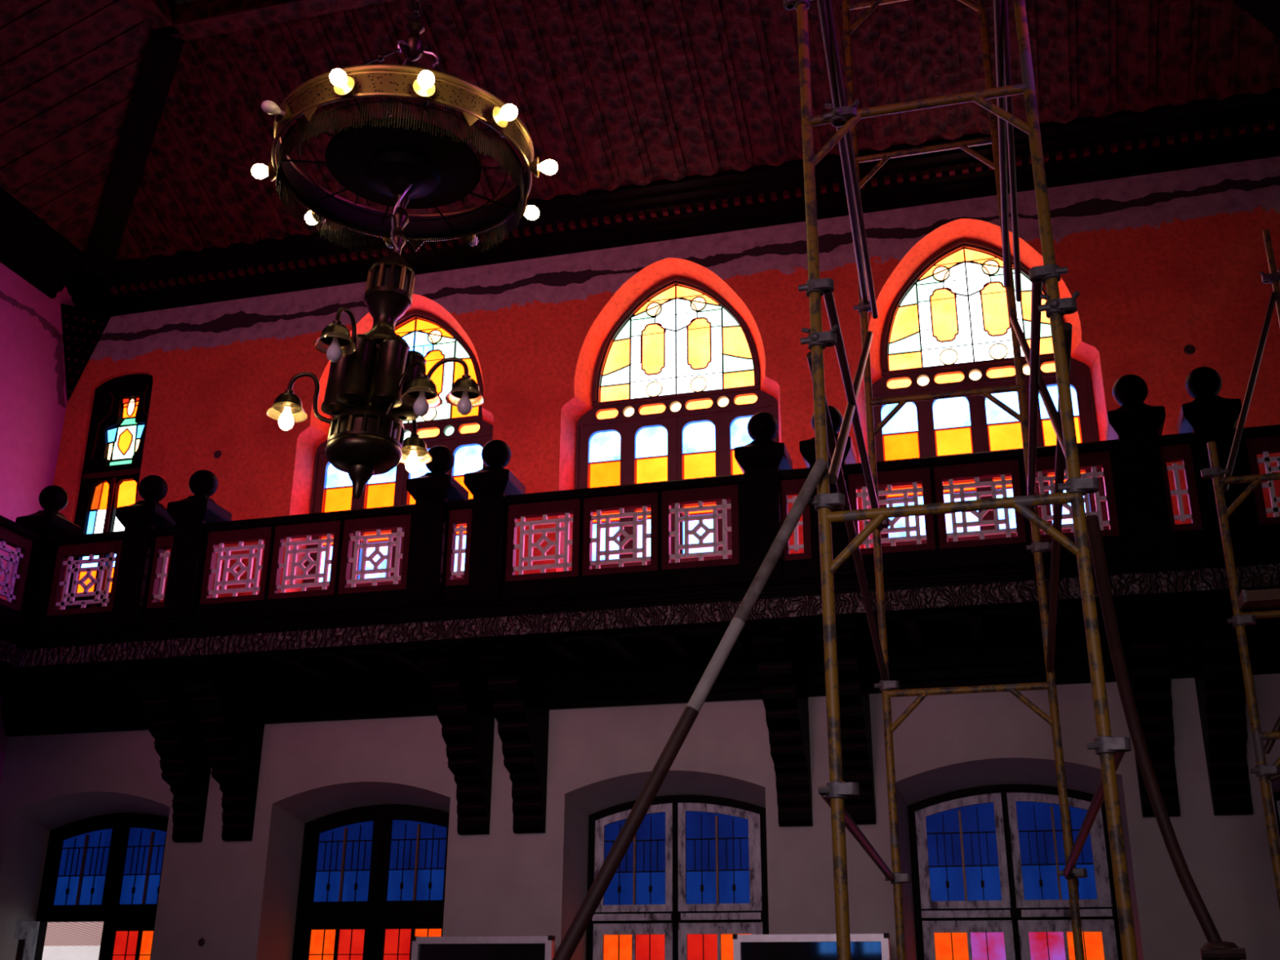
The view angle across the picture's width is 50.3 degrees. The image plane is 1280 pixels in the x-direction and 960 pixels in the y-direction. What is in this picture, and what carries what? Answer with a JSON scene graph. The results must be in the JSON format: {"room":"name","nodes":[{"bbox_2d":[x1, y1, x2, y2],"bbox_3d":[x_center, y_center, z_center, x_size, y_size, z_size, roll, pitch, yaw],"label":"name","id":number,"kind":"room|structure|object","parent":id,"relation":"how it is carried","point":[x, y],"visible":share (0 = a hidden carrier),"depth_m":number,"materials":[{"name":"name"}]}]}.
{"room":"grand historic hall","nodes":[
{"label":"grand historic hall","id":0,"kind":"room"},
{"bbox_2d":[0,262,75,784],"bbox_3d":[-7.877,-0.578,6.519,0.600,8.920,13.800,-5,-22,14],"label":"wall","id":1,"kind":"structure","parent":0,"point":[33,400],"depth_m":13.08,"materials":[{"name":"paint"}]},
{"bbox_2d":[0,616,31,663],"bbox_3d":[-6.623,-0.025,7.576,1.188,0.290,8.150,-5,-22,14],"label":"balcony","id":2,"kind":"object","parent":1,"relation":"attached to","point":[13,634],"visible":1,"depth_m":10.97,"materials":[{"name":"brown wood"}]},
{"bbox_2d":[0,515,44,626],"bbox_3d":[-5.406,0.411,10.195,0.160,0.806,2.474,-5,-22,14],"label":"railing section","id":3,"kind":"object","parent":2,"relation":"on","point":[25,541],"visible":0.99,"depth_m":11.15,"materials":[{"name":"brown wood"}]},
{"bbox_2d":[13,920,39,959],"bbox_3d":[-5.631,4.934,11.592,0.050,2.265,0.655,-19,-29,41],"label":"window shutter","id":4,"kind":"object","parent":1,"relation":"attached to","point":[26,931],"visible":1,"depth_m":12.08,"materials":[{"name":"paint"}]},
{"bbox_2d":[0,186,86,298],"bbox_3d":[-7.311,-4.316,7.878,0.480,0.560,12.720,-5,-22,14],"label":"ceiling beam","id":5,"kind":"structure","parent":1,"relation":"attached to","point":[29,246],"depth_m":13.03,"materials":[{"name":"brown wood"}]},
{"bbox_2d":[0,155,1279,959],"bbox_3d":[0.309,1.369,11.373,13.620,8.920,0.620,-5,-22,14],"label":"wall","id":6,"kind":"structure","parent":0,"point":[1162,264],"depth_m":11.35,"materials":[{"name":"paint"}]},
{"bbox_2d":[60,303,111,400],"bbox_3d":[-5.608,-1.292,13.620,0.358,0.940,0.338,-5,-22,14],"label":"bracket","id":7,"kind":"object","parent":6,"relation":"attached to","point":[82,329],"visible":1,"depth_m":13.73,"materials":[{"name":"brown wood"}]},
{"bbox_2d":[34,813,168,959],"bbox_3d":[-4.702,4.553,11.874,1.521,3.222,0.100,-5,-22,14],"label":"door","id":8,"kind":"structure","parent":6,"relation":"in","point":[107,868],"depth_m":12.27,"materials":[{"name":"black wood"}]},
{"bbox_2d":[65,373,152,608],"bbox_3d":[-5.120,0.364,13.115,0.729,3.015,0.110,-5,-22,14],"label":"window","id":9,"kind":"structure","parent":6,"relation":"in","point":[114,449],"depth_m":13.34,"materials":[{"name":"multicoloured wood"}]},
{"bbox_2d":[125,675,211,842],"bbox_3d":[-3.961,2.341,11.349,0.250,1.208,0.998,-5,-22,14],"label":"corbel","id":10,"kind":"object","parent":6,"relation":"attached to","point":[174,724],"visible":0.99,"depth_m":11.48,"materials":[{"name":"brown wood"}]},
{"bbox_2d":[198,937,204,946],"bbox_3d":[-3.616,3.812,11.227,0.064,0.066,0.008,-5,-22,14],"label":"wall box","id":11,"kind":"object","parent":6,"relation":"attached to","point":[202,941],"visible":1,"depth_m":11.22,"materials":[{"name":"black"}]},
{"bbox_2d":[213,450,221,458],"bbox_3d":[-4.011,-0.245,12.927,0.082,0.084,0.008,-5,-22,14],"label":"wall box","id":12,"kind":"object","parent":6,"relation":"attached to","point":[217,454],"visible":1,"depth_m":12.92,"materials":[{"name":"black"}]},
{"bbox_2d":[176,672,264,840],"bbox_3d":[-3.504,2.299,11.231,0.250,1.208,0.998,-5,-22,14],"label":"corbel","id":13,"kind":"object","parent":6,"relation":"attached to","point":[232,726],"visible":0.99,"depth_m":11.38,"materials":[{"name":"brown wood"}]},
{"bbox_2d":[292,804,449,959],"bbox_3d":[-2.194,4.321,11.226,1.521,3.222,0.100,-5,-22,14],"label":"window","id":14,"kind":"structure","parent":6,"relation":"in","point":[372,878],"depth_m":11.57,"materials":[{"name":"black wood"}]},
{"bbox_2d":[302,310,493,591],"bbox_3d":[-2.189,-0.030,12.630,1.828,3.440,0.110,-5,-22,14],"label":"window","id":15,"kind":"structure","parent":6,"relation":"in","point":[466,436],"depth_m":12.72,"materials":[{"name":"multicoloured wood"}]},
{"bbox_2d":[418,657,494,835],"bbox_3d":[-1.454,2.109,10.701,0.250,1.208,0.998,-5,-22,14],"label":"corbel","id":16,"kind":"object","parent":6,"relation":"attached to","point":[465,713],"visible":0.99,"depth_m":10.84,"materials":[{"name":"brown wood"}]},
{"bbox_2d":[476,653,549,833],"bbox_3d":[-0.997,2.067,10.583,0.250,1.208,0.998,-5,-22,14],"label":"corbel","id":17,"kind":"object","parent":6,"relation":"attached to","point":[521,711],"visible":0.99,"depth_m":10.71,"materials":[{"name":"brown wood"}]},
{"bbox_2d":[0,537,1279,706],"bbox_3d":[0.048,1.173,10.432,12.420,0.360,1.343,-5,-22,14],"label":"balcony","id":18,"kind":"object","parent":6,"relation":"attached to","point":[978,602],"visible":0.78,"depth_m":10.09,"materials":[{"name":"brown wood"}]},
{"bbox_2d":[15,484,81,628],"bbox_3d":[-5.043,0.658,11.508,0.370,1.301,0.370,-5,-22,14],"label":"newel post","id":19,"kind":"object","parent":18,"relation":"on","point":[48,522],"visible":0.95,"depth_m":11.42,"materials":[{"name":"brown wood"}]},
{"bbox_2d":[39,530,124,628],"bbox_3d":[-4.574,0.845,11.297,0.727,0.806,0.160,-5,-22,14],"label":"railing section","id":20,"kind":"object","parent":18,"relation":"on","point":[90,545],"visible":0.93,"depth_m":11.30,"materials":[{"name":"brown wood"}]},
{"bbox_2d":[110,475,175,622],"bbox_3d":[-4.101,0.571,11.264,0.370,1.301,0.370,-5,-22,14],"label":"newel post","id":21,"kind":"object","parent":18,"relation":"on","point":[140,519],"visible":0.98,"depth_m":11.15,"materials":[{"name":"brown wood"}]},
{"bbox_2d":[143,525,175,620],"bbox_3d":[-3.879,0.781,11.117,0.246,0.806,0.160,-5,-22,14],"label":"railing section","id":22,"kind":"object","parent":18,"relation":"on","point":[154,610],"visible":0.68,"depth_m":11.12,"materials":[{"name":"brown wood"}]},
{"bbox_2d":[162,469,231,619],"bbox_3d":[-3.638,0.528,11.145,0.370,1.301,0.370,-5,-22,14],"label":"newel post","id":23,"kind":"object","parent":18,"relation":"on","point":[191,514],"visible":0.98,"depth_m":11.03,"materials":[{"name":"brown wood"}]},
{"bbox_2d":[195,503,415,617],"bbox_3d":[-2.618,0.664,10.791,1.870,0.806,0.160,-5,-22,14],"label":"railing section","id":24,"kind":"object","parent":18,"relation":"on","point":[343,524],"visible":0.96,"depth_m":10.77,"materials":[{"name":"brown wood"}]},
{"bbox_2d":[405,445,468,601],"bbox_3d":[-1.594,0.339,10.616,0.370,1.301,0.370,-5,-22,14],"label":"newel post","id":25,"kind":"object","parent":18,"relation":"on","point":[431,491],"visible":0.96,"depth_m":10.49,"materials":[{"name":"brown wood"}]},
{"bbox_2d":[443,498,472,599],"bbox_3d":[-1.372,0.549,10.469,0.246,0.806,0.160,-5,-22,14],"label":"railing section","id":26,"kind":"object","parent":18,"relation":"on","point":[460,510],"visible":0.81,"depth_m":10.46,"materials":[{"name":"brown wood"}]},
{"bbox_2d":[463,439,525,596],"bbox_3d":[-1.131,0.296,10.497,0.370,1.301,0.370,-5,-22,14],"label":"newel post","id":27,"kind":"object","parent":18,"relation":"on","point":[489,486],"visible":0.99,"depth_m":10.37,"materials":[{"name":"brown wood"}]},
{"bbox_2d":[502,473,746,594],"bbox_3d":[-0.111,0.432,10.143,1.870,0.806,0.160,-5,-22,14],"label":"railing section","id":28,"kind":"object","parent":18,"relation":"on","point":[659,496],"visible":0.98,"depth_m":10.12,"materials":[{"name":"brown wood"}]},
{"bbox_2d":[733,412,792,577],"bbox_3d":[0.913,0.107,9.968,0.370,1.301,0.370,-5,-22,14],"label":"newel post","id":29,"kind":"object","parent":18,"relation":"on","point":[761,460],"visible":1,"depth_m":9.86,"materials":[{"name":"brown wood"}]},
{"bbox_2d":[779,467,814,573],"bbox_3d":[1.135,0.317,9.821,0.246,0.806,0.160,-5,-22,14],"label":"railing section","id":30,"kind":"object","parent":18,"relation":"on","point":[792,481],"visible":0.63,"depth_m":9.77,"materials":[{"name":"brown wood"}]},
{"bbox_2d":[799,405,857,572],"bbox_3d":[1.376,0.064,9.848,0.370,1.301,0.370,-5,-22,14],"label":"newel post","id":31,"kind":"object","parent":18,"relation":"on","point":[840,540],"visible":0.32,"depth_m":9.72,"materials":[{"name":"brown wood"}]},
{"bbox_2d":[844,439,1132,568],"bbox_3d":[2.396,0.200,9.495,1.870,0.806,0.160,-5,-22,14],"label":"railing section","id":32,"kind":"object","parent":18,"relation":"on","point":[931,472],"visible":0.66,"depth_m":9.48,"materials":[{"name":"brown wood"}]},
{"bbox_2d":[1105,373,1173,548],"bbox_3d":[3.420,-0.125,9.320,0.370,1.301,0.370,-5,-22,14],"label":"newel post","id":33,"kind":"object","parent":18,"relation":"on","point":[1137,425],"visible":1,"depth_m":9.20,"materials":[{"name":"brown wood"}]},
{"bbox_2d":[1158,432,1208,546],"bbox_3d":[3.642,0.085,9.173,0.246,0.806,0.160,-5,-22,14],"label":"railing section","id":34,"kind":"object","parent":18,"relation":"on","point":[1179,446],"visible":0.88,"depth_m":9.15,"materials":[{"name":"brown wood"}]},
{"bbox_2d":[1177,366,1252,543],"bbox_3d":[3.883,-0.168,9.200,0.370,1.301,0.370,-5,-22,14],"label":"newel post","id":35,"kind":"object","parent":18,"relation":"on","point":[1211,417],"visible":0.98,"depth_m":9.11,"materials":[{"name":"brown wood"}]},
{"bbox_2d":[1234,424,1279,540],"bbox_3d":[4.368,0.018,8.985,0.760,0.806,0.160,-5,-22,14],"label":"railing section","id":36,"kind":"object","parent":18,"relation":"on","point":[1259,440],"visible":0.85,"depth_m":9.06,"materials":[{"name":"brown wood"}]},
{"bbox_2d":[0,624,1279,737],"bbox_3d":[0.203,1.614,10.875,12.420,0.320,0.160,-5,-22,14],"label":"balcony underside","id":37,"kind":"structure","parent":6,"relation":"attached to","point":[1005,661],"depth_m":10.85,"materials":[{"name":"brown wood"}]},
{"bbox_2d":[65,88,1279,316],"bbox_3d":[0.193,-2.534,12.319,12.420,0.560,0.480,-5,-22,14],"label":"crown molding","id":38,"kind":"structure","parent":6,"relation":"attached to","point":[1244,126],"depth_m":12.12,"materials":[{"name":"brown wood"}]},
{"bbox_2d":[574,276,778,568],"bbox_3d":[0.318,-0.262,11.982,1.828,3.440,0.110,-5,-22,14],"label":"window","id":39,"kind":"structure","parent":6,"relation":"in","point":[676,405],"depth_m":12.16,"materials":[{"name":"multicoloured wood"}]},
{"bbox_2d":[586,795,768,959],"bbox_3d":[0.310,4.086,10.569,1.521,3.222,0.120,-5,-22,14],"label":"window","id":40,"kind":"structure","parent":6,"relation":"in","point":[692,876],"depth_m":10.89,"materials":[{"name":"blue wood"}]},
{"bbox_2d":[751,636,813,826],"bbox_3d":[1.053,1.877,10.053,0.250,1.208,0.998,-5,-22,14],"label":"corbel","id":41,"kind":"object","parent":6,"relation":"attached to","point":[781,675],"visible":0.99,"depth_m":10.16,"materials":[{"name":"brown wood"}]},
{"bbox_2d":[816,632,875,824],"bbox_3d":[1.510,1.835,9.935,0.250,1.208,0.998,-5,-22,14],"label":"corbel","id":42,"kind":"object","parent":6,"relation":"attached to","point":[854,695],"visible":0.67,"depth_m":10.04,"materials":[{"name":"brown wood"}]},
{"bbox_2d":[871,239,1109,546],"bbox_3d":[2.825,-0.493,11.333,1.828,3.440,0.110,-5,-22,14],"label":"window","id":43,"kind":"structure","parent":6,"relation":"in","point":[935,340],"depth_m":11.53,"materials":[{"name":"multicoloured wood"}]},
{"bbox_2d":[907,783,1122,959],"bbox_3d":[2.817,3.854,9.921,1.521,3.222,0.120,-5,-22,14],"label":"window","id":44,"kind":"structure","parent":6,"relation":"in","point":[986,861],"depth_m":10.26,"materials":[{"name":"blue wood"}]},
{"bbox_2d":[1123,613,1180,817],"bbox_3d":[3.561,1.645,9.405,0.250,1.208,0.998,-5,-22,14],"label":"corbel","id":45,"kind":"object","parent":6,"relation":"attached to","point":[1146,649],"visible":0.86,"depth_m":9.48,"materials":[{"name":"brown wood"}]},
{"bbox_2d":[1183,344,1195,354],"bbox_3d":[4.348,-1.033,10.771,0.088,0.090,0.008,-5,-22,14],"label":"wall box","id":46,"kind":"object","parent":6,"relation":"attached to","point":[1189,348],"visible":1,"depth_m":10.77,"materials":[{"name":"black"}]},
{"bbox_2d":[1191,609,1253,815],"bbox_3d":[4.018,1.603,9.287,0.250,1.208,0.998,-5,-22,14],"label":"corbel","id":47,"kind":"object","parent":6,"relation":"attached to","point":[1219,677],"visible":0.89,"depth_m":9.41,"materials":[{"name":"brown wood"}]},
{"bbox_2d":[1272,791,1279,836],"bbox_3d":[5.325,3.622,9.272,1.521,3.222,0.120,-5,-22,14],"label":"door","id":48,"kind":"structure","parent":6,"relation":"in","point":[1276,795],"depth_m":9.92,"materials":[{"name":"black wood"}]},
{"bbox_2d":[0,0,1279,261],"bbox_3d":[-1.482,-5.454,6.883,13.620,1.472,14.420,-5,-22,14],"label":"ceiling","id":49,"kind":"structure","parent":0,"point":[616,93],"depth_m":11.41,"materials":[{"name":"brown wood"}]},
{"bbox_2d":[251,0,557,499],"bbox_3d":[-1.177,-2.558,7.304,1.491,5.680,1.566,8,-22,-18],"label":"chandelier","id":50,"kind":"object","parent":49,"relation":"hanging from","point":[375,384],"visible":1,"depth_m":6.57,"materials":[{"name":"gold metal"}]},
{"bbox_2d":[81,0,1279,277],"bbox_3d":[-1.205,-4.852,7.742,11.684,1.110,10.332,-5,-22,14],"label":"beam","id":51,"kind":"structure","parent":49,"relation":"attached to","point":[172,24],"depth_m":11.59,"materials":[{"name":"brown wood"}]},
{"bbox_3d":[-1.550,3.182,3.533,13.620,0.200,14.420,-5,-22,14],"label":"floor","id":52,"kind":"structure","parent":0,"visible":0},
{"bbox_2d":[410,935,555,959],"bbox_3d":[-1.176,4.364,9.740,1.113,2.092,0.500,-5,-22,14],"label":"notice board","id":53,"kind":"object","parent":52,"relation":"on","point":[434,948],"visible":1,"depth_m":10.07,"materials":[{"name":"metal"}]},
{"bbox_2d":[552,457,827,959],"bbox_3d":[-0.244,1.446,4.274,2.070,3.592,0.222,7,-22,-16],"label":"scaffold pole","id":54,"kind":"object","parent":52,"relation":"on","point":[611,864],"visible":1,"depth_m":4.68,"materials":[{"name":"metal"}]},
{"bbox_2d":[732,933,890,959],"bbox_3d":[1.180,4.145,9.132,1.090,2.094,0.500,-5,-22,14],"label":"notice board","id":55,"kind":"object","parent":52,"relation":"on","point":[790,946],"visible":0.98,"depth_m":9.47,"materials":[{"name":"metal"}]},
{"bbox_2d":[783,0,1137,959],"bbox_3d":[1.540,-0.101,6.759,1.167,8.300,3.090,-5,-22,14],"label":"scaffold tower","id":56,"kind":"object","parent":52,"relation":"on","point":[1110,749],"visible":0.99,"depth_m":5.89,"materials":[{"name":"metal"}]},
{"bbox_2d":[1085,515,1246,959],"bbox_3d":[2.166,1.819,4.818,1.262,3.326,0.414,8,-23,-19],"label":"scaffold pole","id":57,"kind":"object","parent":52,"relation":"on","point":[1215,948],"visible":0.98,"depth_m":5.12,"materials":[{"name":"metal"}]},
{"bbox_2d":[1200,229,1279,911],"bbox_3d":[3.855,1.207,7.719,1.037,6.550,1.055,-5,-22,14],"label":"scaffold tower","id":58,"kind":"object","parent":52,"relation":"on","point":[1240,620],"visible":1,"depth_m":7.62,"materials":[{"name":"metal"}]},
{"bbox_2d":[1237,588,1279,611],"bbox_3d":[3.880,0.606,7.302,1.228,0.070,0.190,-5,-22,14],"label":"plank","id":59,"kind":"object","parent":58,"relation":"on","point":[1259,598],"visible":1,"depth_m":7.37,"materials":[{"name":"brown wood"}]},
{"label":"outside","id":60,"kind":"structure","parent":0,"visible":0},
{"bbox_3d":[-2.460,8.575,17.175,26.000,0.200,13.370,-5,-22,14],"label":"floor","id":61,"kind":"structure","parent":60,"visible":0},
{"bbox_2d":[41,946,100,959],"bbox_3d":[-5.024,7.343,17.726,15.000,2.460,0.200,-5,-22,14],"label":"wall","id":62,"kind":"structure","parent":61,"relation":"on","point":[50,953],"depth_m":18.77,"materials":[{"name":"white paint"}]},
{"bbox_2d":[44,921,103,946],"bbox_3d":[-5.727,4.944,15.864,15.000,0.705,5.400,-5,-22,14],"label":"canopy","id":63,"kind":"object","parent":62,"relation":"on","point":[84,933],"visible":0.02,"depth_m":17.87,"materials":[{"name":"fabric"}]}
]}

